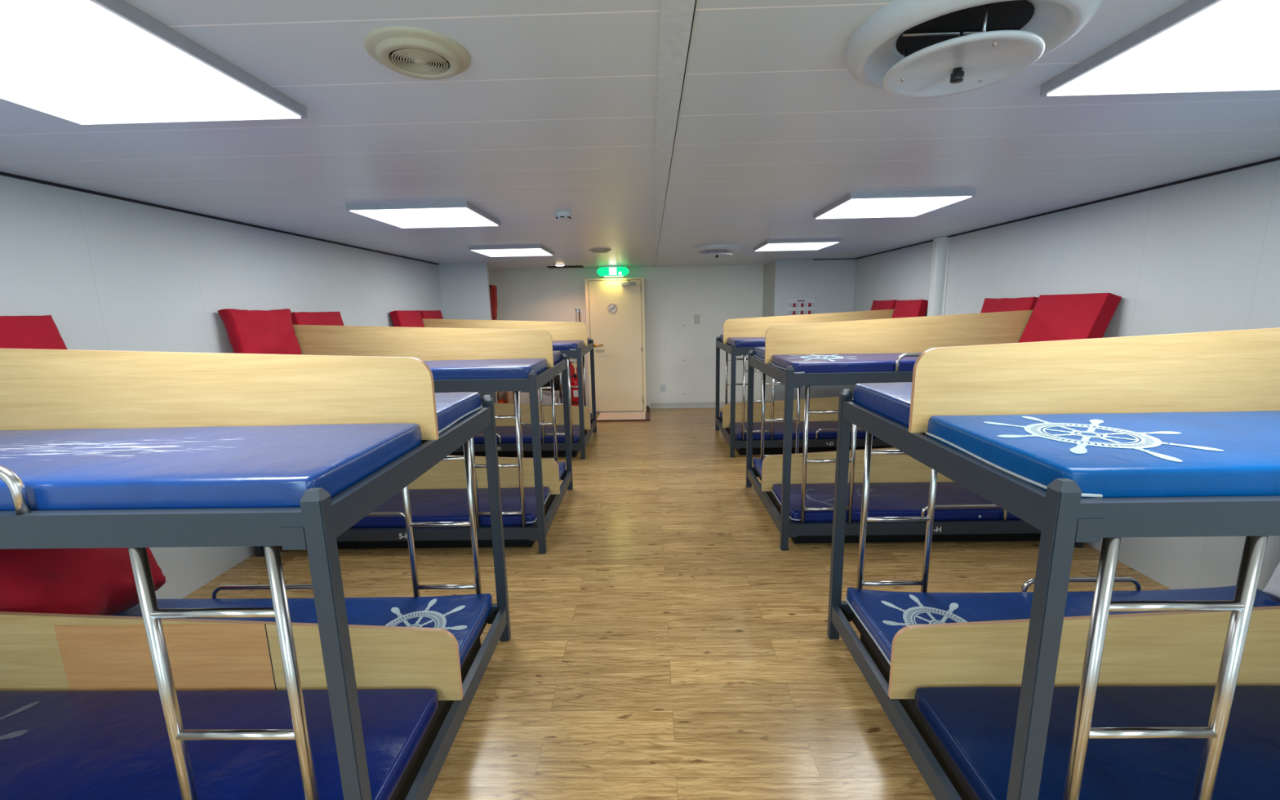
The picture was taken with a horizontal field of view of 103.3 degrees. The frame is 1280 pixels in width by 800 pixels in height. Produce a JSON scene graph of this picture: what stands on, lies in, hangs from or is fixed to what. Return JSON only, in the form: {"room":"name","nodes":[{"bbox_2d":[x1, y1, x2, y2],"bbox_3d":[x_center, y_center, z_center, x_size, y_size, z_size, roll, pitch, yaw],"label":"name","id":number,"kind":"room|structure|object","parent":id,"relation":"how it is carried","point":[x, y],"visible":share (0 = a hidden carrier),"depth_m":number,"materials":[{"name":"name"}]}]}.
{"room":"dormitory","nodes":[
{"label":"dormitory","id":0,"kind":"room"},
{"bbox_2d":[0,175,442,599],"bbox_3d":[-2.790,0.009,3.099,0.080,2.288,10.760,-1,10,1],"label":"wall","id":1,"kind":"structure","parent":0,"point":[113,274],"depth_m":2.97,"materials":[{"name":"white paint"}]},
{"bbox_2d":[0,171,439,264],"bbox_3d":[-2.778,-0.991,2.233,0.012,0.013,9.255,-1,10,1],"label":"trim","id":2,"kind":"structure","parent":1,"relation":"attached to","point":[4,174],"depth_m":2.95,"materials":[{"name":"black metal"}]},
{"bbox_2d":[438,262,497,403],"bbox_3d":[-2.358,-0.710,7.011,0.651,2.288,0.060,-1,10,1],"label":"wall","id":3,"kind":"structure","parent":0,"point":[464,288],"depth_m":6.85,"materials":[{"name":"white paint"}]},
{"bbox_2d":[488,284,497,319],"bbox_3d":[-2.118,-1.404,6.977,0.280,0.621,0.139,-1,10,1],"label":"jacket","id":4,"kind":"object","parent":3,"relation":"hanging from","point":[493,289],"visible":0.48,"depth_m":6.95,"materials":[{"name":"fabric"}]},
{"bbox_2d":[488,264,763,408],"bbox_3d":[0.232,-0.995,8.292,5.786,2.288,0.082,-1,10,1],"label":"wall","id":5,"kind":"structure","parent":0,"point":[681,353],"depth_m":8.18,"materials":[{"name":"white paint"}]},
{"bbox_2d":[570,373,578,405],"bbox_3d":[-1.051,-0.155,8.302,0.184,0.562,0.202,8,13,40],"label":"fire extinguisher","id":6,"kind":"object","parent":5,"relation":"attached to","point":[574,382],"visible":0.56,"depth_m":8.22,"materials":[{"name":"red metal"}]},
{"bbox_2d":[569,363,583,399],"bbox_3d":[-1.063,-0.322,8.387,0.250,0.640,0.014,-1,10,1],"label":"sign","id":7,"kind":"object","parent":5,"relation":"attached to","point":[573,366],"visible":0.21,"depth_m":8.35,"materials":[{"name":"red plastic"}]},
{"bbox_2d":[574,308,580,321],"bbox_3d":[-1.003,-1.291,8.180,0.090,0.360,0.075,-1,10,1],"label":"coat hook","id":8,"kind":"object","parent":5,"relation":"attached to","point":[576,310],"visible":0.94,"depth_m":8.16,"materials":[{"name":"metal"}]},
{"bbox_2d":[584,277,650,422],"bbox_3d":[-0.341,-0.803,7.812,0.959,2.105,0.955,-1,10,1],"label":"door","id":9,"kind":"structure","parent":5,"relation":"in","point":[615,307],"depth_m":7.87,"materials":[{"name":"beige paint"}]},
{"bbox_2d":[660,384,666,391],"bbox_3d":[0.382,-0.192,8.392,0.090,0.120,0.008,-1,10,1],"label":"wall socket","id":10,"kind":"object","parent":5,"relation":"attached to","point":[663,387],"visible":1,"depth_m":8.39,"materials":[{"name":"white plastic"}]},
{"bbox_2d":[650,401,742,408],"bbox_3d":[1.091,0.081,8.423,1.822,0.090,0.020,-1,10,1],"label":"baseboard","id":11,"kind":"structure","parent":5,"relation":"attached to","point":[710,404],"depth_m":8.43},
{"bbox_2d":[693,314,699,324],"bbox_3d":[0.919,-1.302,8.176,0.092,0.150,0.017,-1,10,1],"label":"light switch","id":12,"kind":"object","parent":5,"relation":"attached to","point":[696,317],"visible":1,"depth_m":8.17,"materials":[{"name":"beige plastic"}]},
{"bbox_2d":[0,0,1279,271],"bbox_3d":[0.119,-1.195,2.830,5.946,0.060,10.760,-1,10,1],"label":"ceiling","id":13,"kind":"structure","parent":0,"point":[553,108],"depth_m":1.92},
{"bbox_2d":[0,0,307,124],"bbox_3d":[-1.408,-0.829,1.256,0.722,0.037,0.680,-1,10,1],"label":"recessed light","id":14,"kind":"object","parent":13,"relation":"in","point":[82,62],"visible":1,"depth_m":1.26,"materials":[{"name":"white plastic"}]},
{"bbox_2d":[364,26,471,79],"bbox_3d":[-0.551,-0.855,1.267,0.244,0.024,0.244,-1,10,1],"label":"ceiling vent","id":15,"kind":"object","parent":13,"relation":"in","point":[410,51],"visible":1,"depth_m":1.23,"materials":[{"name":"beige plastic"}]},
{"bbox_2d":[345,201,500,228],"bbox_3d":[-1.373,-1.204,3.322,0.722,0.037,0.680,-1,10,1],"label":"recessed light","id":16,"kind":"object","parent":13,"relation":"in","point":[444,214],"visible":1,"depth_m":3.16,"materials":[{"name":"white plastic"}]},
{"bbox_2d":[469,244,553,257],"bbox_3d":[-1.338,-1.578,5.378,0.722,0.037,0.680,-1,10,1],"label":"recessed light","id":17,"kind":"object","parent":13,"relation":"in","point":[527,250],"visible":1,"depth_m":5.18,"materials":[{"name":"white plastic"}]},
{"bbox_2d":[554,211,572,220],"bbox_3d":[-0.513,-1.231,3.389,0.114,0.043,0.114,-1,10,1],"label":"smoke detector","id":18,"kind":"object","parent":13,"relation":"attached to","point":[562,215],"visible":1,"depth_m":3.35,"materials":[{"name":"white plastic"}]},
{"bbox_2d":[546,265,583,268],"bbox_3d":[-1.121,-2.002,7.620,0.520,0.012,0.230,-1,10,1],"label":"ceiling hatch","id":19,"kind":"object","parent":13,"relation":"attached to","point":[575,266],"visible":1,"depth_m":7.55,"materials":[{"name":"grey metal"}]},
{"bbox_2d":[589,248,611,253],"bbox_3d":[-0.436,-1.633,5.545,0.244,0.024,0.244,-1,10,1],"label":"ceiling vent","id":20,"kind":"object","parent":13,"relation":"in","point":[597,250],"visible":1,"depth_m":5.47,"materials":[{"name":"beige plastic"}]},
{"bbox_2d":[596,265,629,276],"bbox_3d":[-0.407,-1.941,7.628,0.480,0.164,0.052,-1,10,1],"label":"exit sign","id":21,"kind":"object","parent":13,"relation":"attached to","point":[608,270],"visible":1,"depth_m":7.61,"materials":[{"name":"green plastic"}]},
{"bbox_2d":[650,0,697,267],"bbox_3d":[0.110,-1.162,2.837,0.072,0.006,10.600,-1,10,1],"label":"trim","id":22,"kind":"structure","parent":13,"relation":"attached to","point":[676,15],"depth_m":1.48,"materials":[{"name":"white metal"}]},
{"bbox_2d":[693,244,741,257],"bbox_3d":[0.841,-1.611,5.528,0.512,0.112,0.512,-1,10,1],"label":"ceiling vent","id":23,"kind":"object","parent":13,"relation":"in","point":[717,251],"visible":1,"depth_m":5.41,"materials":[{"name":"metal"}]},
{"bbox_2d":[753,238,840,251],"bbox_3d":[1.633,-1.634,5.353,0.722,0.037,0.680,-1,10,1],"label":"recessed light","id":24,"kind":"object","parent":13,"relation":"in","point":[797,244],"visible":1,"depth_m":5.16,"materials":[{"name":"white plastic"}]},
{"bbox_2d":[755,242,838,251],"bbox_3d":[1.634,-1.632,5.353,0.696,0.033,0.654,-1,10,1],"label":"diffuser","id":25,"kind":"object","parent":24,"relation":"attached to","point":[765,246],"depth_m":5.29,"materials":[{"name":"white plastic"}]},
{"bbox_2d":[813,190,976,218],"bbox_3d":[1.598,-1.258,3.287,0.722,0.037,0.680,-1,10,1],"label":"recessed light","id":26,"kind":"object","parent":13,"relation":"in","point":[913,203],"visible":1,"depth_m":3.13,"materials":[{"name":"white plastic"}]},
{"bbox_2d":[844,0,1102,98],"bbox_3d":[0.768,-0.828,1.219,0.512,0.112,0.512,-1,10,1],"label":"ceiling vent","id":27,"kind":"object","parent":13,"relation":"in","point":[912,49],"visible":1,"depth_m":1.17,"materials":[{"name":"white metal"}]},
{"bbox_2d":[1039,0,1279,96],"bbox_3d":[1.563,-0.876,1.186,0.722,0.037,0.680,-1,10,1],"label":"recessed light","id":28,"kind":"object","parent":13,"relation":"in","point":[1198,46],"visible":1,"depth_m":1.29,"materials":[{"name":"white plastic"}]},
{"bbox_2d":[182,407,1170,799],"bbox_3d":[0.166,1.115,3.249,5.946,0.060,10.760,-1,10,1],"label":"floor","id":29,"kind":"structure","parent":0,"point":[664,643],"depth_m":2.62,"materials":[{"name":"brown wood"}]},
{"bbox_2d":[0,348,511,799],"bbox_3d":[-1.705,0.572,1.856,2.030,1.580,1.284,-1,10,1],"label":"bunk bed","id":30,"kind":"object","parent":29,"relation":"on","point":[165,651],"visible":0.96,"depth_m":1.73,"materials":[{"name":"grey metal"}]},
{"bbox_2d":[0,423,422,511],"bbox_3d":[-1.720,0.182,1.470,1.950,0.086,0.584,-1,10,1],"label":"mattress","id":31,"kind":"object","parent":30,"relation":"on","point":[273,466],"visible":0.91,"depth_m":1.30,"materials":[{"name":"blue leather"}]},
{"bbox_2d":[0,688,438,799],"bbox_3d":[-1.718,1.184,1.652,1.914,0.080,0.584,-1,10,1],"label":"mattress","id":32,"kind":"object","parent":30,"relation":"on","point":[55,744],"visible":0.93,"depth_m":1.67,"materials":[{"name":"blue leather"}]},
{"bbox_2d":[0,701,39,739],"bbox_3d":[-2.332,1.157,1.656,0.458,0.004,0.458,-1,10,4],"label":"print","id":33,"kind":"object","parent":32,"relation":"on","point":[18,719],"depth_m":1.79},
{"bbox_2d":[111,593,492,667],"bbox_3d":[-1.699,1.067,2.262,1.930,0.091,0.584,-1,10,1],"label":"mattress","id":34,"kind":"object","parent":30,"relation":"on","point":[464,615],"visible":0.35,"depth_m":2.40,"materials":[{"name":"blue leather"}]},
{"bbox_2d":[0,547,165,615],"bbox_3d":[-2.476,0.770,2.207,0.417,0.495,0.540,-2,10,-5],"label":"pillow","id":35,"kind":"object","parent":34,"relation":"on","point":[100,581],"visible":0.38,"depth_m":2.08,"materials":[{"name":"fabric"}]},
{"bbox_2d":[384,598,466,630],"bbox_3d":[-1.011,1.016,2.247,0.458,0.013,0.458,3,11,23],"label":"print","id":36,"kind":"object","parent":34,"relation":"on","point":[448,614],"depth_m":2.37},
{"bbox_2d":[422,391,482,441],"bbox_3d":[-1.707,0.068,2.081,1.956,0.091,0.595,-1,10,1],"label":"mattress","id":37,"kind":"object","parent":30,"relation":"on","point":[451,408],"visible":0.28,"depth_m":2.09,"materials":[{"name":"blue leather"}]},
{"bbox_2d":[0,315,67,349],"bbox_3d":[-2.667,-0.150,2.058,0.178,0.378,0.568,-1,10,2],"label":"pillow","id":38,"kind":"object","parent":37,"relation":"on","point":[37,332],"visible":0.29,"depth_m":2.20,"materials":[{"name":"red fabric"}]},
{"bbox_2d":[253,324,573,556],"bbox_3d":[-1.668,0.183,3.994,2.030,1.580,1.284,-1,10,1],"label":"bunk bed","id":39,"kind":"object","parent":29,"relation":"on","point":[424,344],"visible":0.42,"depth_m":3.86,"materials":[{"name":"brown wood"}]},
{"bbox_2d":[350,486,550,528],"bbox_3d":[-1.679,0.794,3.789,1.920,0.082,0.595,-1,10,1],"label":"mattress","id":40,"kind":"object","parent":39,"relation":"on","point":[426,504],"visible":0.48,"depth_m":3.65,"materials":[{"name":"blue leather"}]},
{"bbox_2d":[422,358,547,379],"bbox_3d":[-1.684,-0.211,3.607,1.950,0.094,0.584,-1,10,1],"label":"mattress","id":41,"kind":"object","parent":39,"relation":"on","point":[482,368],"visible":0.41,"depth_m":3.31,"materials":[{"name":"blue leather"}]},
{"bbox_2d":[217,308,302,355],"bbox_3d":[-2.654,-0.438,3.582,0.156,0.408,0.571,-1,10,0],"label":"pillow","id":42,"kind":"object","parent":41,"relation":"on","point":[249,331],"visible":0.75,"depth_m":3.48,"materials":[{"name":"red fabric"}]},
{"bbox_2d":[546,351,561,368],"bbox_3d":[-1.673,-0.325,4.218,1.950,0.099,0.584,-1,10,1],"label":"mattress","id":43,"kind":"object","parent":39,"relation":"on","point":[557,354],"visible":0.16,"depth_m":4.27,"materials":[{"name":"blue leather"}]},
{"bbox_2d":[291,311,344,325],"bbox_3d":[-2.638,-0.540,4.196,0.163,0.379,0.589,-1,10,1],"label":"pillow","id":44,"kind":"object","parent":43,"relation":"on","point":[326,318],"visible":0.4,"depth_m":4.12,"materials":[{"name":"red fabric"}]},
{"bbox_2d":[556,462,565,480],"bbox_3d":[-1.657,0.677,4.400,1.942,0.094,0.584,-1,10,1],"label":"mattress","id":45,"kind":"object","parent":39,"relation":"on","point":[562,465],"visible":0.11,"depth_m":4.51,"materials":[{"name":"blue leather"}]},
{"bbox_2d":[497,391,514,403],"bbox_3d":[-2.187,-0.014,8.197,0.360,0.488,0.400,-1,10,1],"label":"crate","id":46,"kind":"object","parent":29,"relation":"on","point":[509,394],"visible":0.14,"depth_m":7.99,"materials":[{"name":"brown wood"}]},
{"bbox_2d":[497,398,506,403],"bbox_3d":[-2.209,0.067,8.129,0.193,0.170,0.321,-1,10,1],"label":"jacket","id":47,"kind":"object","parent":46,"relation":"on","point":[500,401],"visible":0.32,"depth_m":8.07,"materials":[{"name":"orange fabric"}]},
{"bbox_2d":[422,318,596,459],"bbox_3d":[-1.631,-0.212,6.166,2.030,1.580,1.284,-1,10,1],"label":"bunk bed","id":48,"kind":"object","parent":29,"relation":"on","point":[580,415],"visible":0.35,"depth_m":6.03,"materials":[{"name":"brown wood"}]},
{"bbox_2d":[473,424,580,444],"bbox_3d":[-1.644,0.400,5.961,1.914,0.079,0.584,-1,10,1],"label":"mattress","id":49,"kind":"object","parent":48,"relation":"on","point":[507,433],"visible":0.36,"depth_m":5.75,"materials":[{"name":"blue plastic"}]},
{"bbox_2d":[552,340,584,351],"bbox_3d":[-1.644,-0.605,5.779,1.956,0.093,0.595,-1,10,1],"label":"mattress","id":50,"kind":"object","parent":48,"relation":"on","point":[557,344],"visible":0.29,"depth_m":5.48,"materials":[{"name":"blue leather"}]},
{"bbox_2d":[389,310,424,327],"bbox_3d":[-2.612,-0.825,5.755,0.162,0.382,0.569,-1,10,2],"label":"pillow","id":51,"kind":"object","parent":50,"relation":"on","point":[407,318],"visible":0.49,"depth_m":5.63,"materials":[{"name":"red fabric"}]},
{"bbox_3d":[-1.636,-0.715,6.391,1.950,0.091,0.584,-1,10,1],"label":"mattress","id":52,"kind":"object","parent":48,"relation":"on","visible":0},
{"bbox_2d":[419,310,443,319],"bbox_3d":[-2.603,-0.934,6.367,0.160,0.380,0.569,-1,10,2],"label":"pillow","id":53,"kind":"object","parent":52,"relation":"on","point":[436,314],"visible":0.3,"depth_m":6.28,"materials":[{"name":"red fabric"}]},
{"bbox_2d":[537,389,563,404],"bbox_3d":[-1.450,0.026,8.141,0.445,0.400,0.440,-1,10,1],"label":"tub","id":54,"kind":"object","parent":29,"relation":"on","point":[546,394],"visible":0.27,"depth_m":7.93,"materials":[{"name":"white plastic"}]},
{"bbox_2d":[542,375,562,391],"bbox_3d":[-1.362,-0.294,8.029,0.484,0.256,0.326,-1,10,1],"label":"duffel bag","id":55,"kind":"object","parent":54,"relation":"on","point":[556,380],"visible":0.24,"depth_m":7.90,"materials":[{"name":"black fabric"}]},
{"bbox_2d":[715,309,893,457],"bbox_3d":[2.011,-0.270,6.081,2.030,1.580,1.284,-1,10,1],"label":"bunk bed","id":56,"kind":"object","parent":29,"relation":"on","point":[733,412],"visible":0.49,"depth_m":5.95,"materials":[{"name":"brown wood"}]},
{"bbox_2d":[720,334,723,342],"bbox_3d":[2.008,-0.776,6.305,1.950,0.095,0.584,-1,10,1],"label":"mattress","id":57,"kind":"object","parent":56,"relation":"on","point":[721,335],"visible":0.09,"depth_m":6.45,"materials":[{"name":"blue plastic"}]},
{"bbox_2d":[871,299,896,310],"bbox_3d":[2.982,-1.032,6.242,0.170,0.392,0.571,-1,10,2],"label":"pillow","id":58,"kind":"object","parent":57,"relation":"on","point":[877,304],"visible":0.28,"depth_m":6.15,"materials":[{"name":"red fabric"}]},
{"bbox_2d":[727,337,764,347],"bbox_3d":[1.998,-0.663,5.694,1.950,0.093,0.584,-1,10,1],"label":"mattress","id":59,"kind":"object","parent":56,"relation":"on","point":[740,341],"visible":0.19,"depth_m":5.43,"materials":[{"name":"blue leather"}]},
{"bbox_2d":[891,299,928,318],"bbox_3d":[2.975,-0.917,5.631,0.162,0.386,0.569,-1,10,2],"label":"pillow","id":60,"kind":"object","parent":59,"relation":"on","point":[916,308],"visible":0.39,"depth_m":5.51,"materials":[{"name":"red fabric"}]},
{"bbox_2d":[728,421,877,439],"bbox_3d":[2.036,0.342,5.875,1.914,0.079,0.587,-1,10,1],"label":"mattress","id":61,"kind":"object","parent":56,"relation":"on","point":[813,426],"visible":0.34,"depth_m":5.67,"materials":[{"name":"blue plastic"}]},
{"bbox_2d":[746,310,1084,551],"bbox_3d":[1.974,0.121,3.929,2.030,1.580,1.284,-1,10,1],"label":"bunk bed","id":62,"kind":"object","parent":29,"relation":"on","point":[918,335],"visible":0.56,"depth_m":3.79,"materials":[{"name":"brown wood"}]},
{"bbox_2d":[752,457,764,477],"bbox_3d":[1.996,0.610,4.333,1.942,0.103,0.584,-1,10,1],"label":"mattress","id":63,"kind":"object","parent":62,"relation":"on","point":[757,463],"visible":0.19,"depth_m":4.47,"materials":[{"name":"blue leather"}]},
{"bbox_2d":[753,346,770,364],"bbox_3d":[1.969,-0.386,4.152,1.956,0.098,0.595,-1,10,1],"label":"mattress","id":64,"kind":"object","parent":62,"relation":"on","point":[759,352],"visible":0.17,"depth_m":4.23,"materials":[{"name":"blue leather"}]},
{"bbox_2d":[980,297,1038,312],"bbox_3d":[2.950,-0.634,4.091,0.159,0.380,0.571,-1,10,2],"label":"pillow","id":65,"kind":"object","parent":64,"relation":"on","point":[1002,304],"visible":0.31,"depth_m":4.02,"materials":[{"name":"red fabric"}]},
{"bbox_2d":[770,352,918,373],"bbox_3d":[1.958,-0.269,3.542,1.956,0.088,0.595,-1,10,1],"label":"mattress","id":66,"kind":"object","parent":62,"relation":"on","point":[835,362],"visible":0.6,"depth_m":3.28,"materials":[{"name":"blue leather"}]},
{"bbox_2d":[791,354,852,361],"bbox_3d":[1.271,-0.298,3.542,0.458,0.005,0.458,-5,11,-21],"label":"print","id":67,"kind":"object","parent":66,"relation":"on","point":[803,357],"depth_m":3.51},
{"bbox_2d":[1017,293,1121,342],"bbox_3d":[2.919,-0.527,3.478,0.209,0.393,0.571,-1,10,1],"label":"pillow","id":68,"kind":"object","parent":66,"relation":"on","point":[1070,316],"visible":0.67,"depth_m":3.39,"materials":[{"name":"red fabric"}]},
{"bbox_2d":[771,481,1020,522],"bbox_3d":[1.997,0.733,3.723,1.920,0.080,0.595,-1,10,1],"label":"mattress","id":69,"kind":"object","parent":62,"relation":"on","point":[885,499],"visible":0.52,"depth_m":3.60,"materials":[{"name":"blue leather"}]},
{"bbox_2d":[805,487,879,506],"bbox_3d":[1.491,0.712,3.686,0.547,0.005,0.414,-1,10,1],"label":"print","id":70,"kind":"object","parent":69,"relation":"on","point":[815,496],"depth_m":3.70},
{"bbox_2d":[826,327,1279,799],"bbox_3d":[1.938,0.512,1.780,2.030,1.580,1.284,-1,10,1],"label":"bunk bed","id":71,"kind":"object","parent":29,"relation":"on","point":[1225,645],"visible":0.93,"depth_m":1.67,"materials":[{"name":"grey metal"}]},
{"bbox_2d":[853,382,925,434],"bbox_3d":[1.935,0.002,2.003,1.950,0.103,0.584,-1,10,1],"label":"mattress","id":72,"kind":"object","parent":71,"relation":"on","point":[892,401],"visible":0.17,"depth_m":2.04,"materials":[{"name":"blue leather"}]},
{"bbox_2d":[844,585,1279,666],"bbox_3d":[1.962,0.998,2.184,1.936,0.108,0.595,-1,10,1],"label":"mattress","id":73,"kind":"object","parent":71,"relation":"on","point":[882,614],"visible":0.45,"depth_m":2.34,"materials":[{"name":"blue leather"}]},
{"bbox_2d":[880,594,967,626],"bbox_3d":[1.300,0.972,2.196,0.458,0.024,0.458,-5,11,-21],"label":"print","id":74,"kind":"object","parent":73,"relation":"on","point":[896,610],"depth_m":2.31},
{"bbox_2d":[1262,561,1279,598],"bbox_3d":[2.921,0.729,2.088,0.157,0.398,0.428,-1,10,1],"label":"pillow","id":75,"kind":"object","parent":73,"relation":"on","point":[1273,587],"visible":1,"depth_m":2.29,"materials":[{"name":"white fabric"}]},
{"bbox_2d":[915,685,1279,799],"bbox_3d":[1.963,1.124,1.575,1.914,0.078,0.584,-1,10,1],"label":"mattress","id":76,"kind":"object","parent":71,"relation":"on","point":[975,726],"visible":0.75,"depth_m":1.61,"materials":[{"name":"blue leather"}]},
{"bbox_2d":[924,410,1279,497],"bbox_3d":[1.922,0.122,1.393,1.956,0.085,0.595,-1,10,1],"label":"mattress","id":77,"kind":"object","parent":71,"relation":"on","point":[1216,453],"visible":0.92,"depth_m":1.27,"materials":[{"name":"blue leather"}]},
{"bbox_2d":[983,416,1223,462],"bbox_3d":[1.235,0.095,1.394,0.458,0.004,0.458,3,11,23],"label":"print","id":78,"kind":"object","parent":77,"relation":"on","point":[1057,438],"depth_m":1.34},
{"bbox_2d":[760,258,856,400],"bbox_3d":[2.545,-0.958,7.829,1.143,2.288,0.770,-1,10,1],"label":"wall","id":79,"kind":"structure","parent":0,"point":[830,282],"depth_m":7.33,"materials":[{"name":"white paint"}]},
{"bbox_2d":[786,298,814,315],"bbox_3d":[2.341,-1.327,7.372,0.400,0.285,0.003,-1,10,1],"label":"notice sheet","id":80,"kind":"object","parent":79,"relation":"attached to","point":[794,306],"visible":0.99,"depth_m":7.37,"materials":[{"name":"white paper"}]},
{"bbox_2d":[813,258,853,260],"bbox_3d":[2.774,-2.012,7.236,0.603,0.010,0.010,-1,10,1],"label":"trim","id":81,"kind":"structure","parent":79,"relation":"attached to","point":[819,259],"depth_m":7.23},
{"bbox_2d":[848,160,1279,598],"bbox_3d":[3.074,-0.089,2.981,0.080,2.288,10.760,-1,10,1],"label":"wall","id":82,"kind":"structure","parent":0,"point":[1202,255],"depth_m":2.97,"materials":[{"name":"white paint"}]},
{"bbox_2d":[927,236,951,315],"bbox_3d":[3.030,-0.501,5.268,0.087,2.284,0.215,-1,10,1],"label":"trim","id":83,"kind":"structure","parent":82,"relation":"attached to","point":[941,246],"depth_m":5.09,"materials":[{"name":"paint"}]},
{"bbox_2d":[855,156,1279,259],"bbox_3d":[2.999,-1.138,2.400,0.012,0.013,9.830,-1,10,1],"label":"trim","id":84,"kind":"structure","parent":82,"relation":"attached to","point":[1277,158],"depth_m":3.15,"materials":[{"name":"black metal"}]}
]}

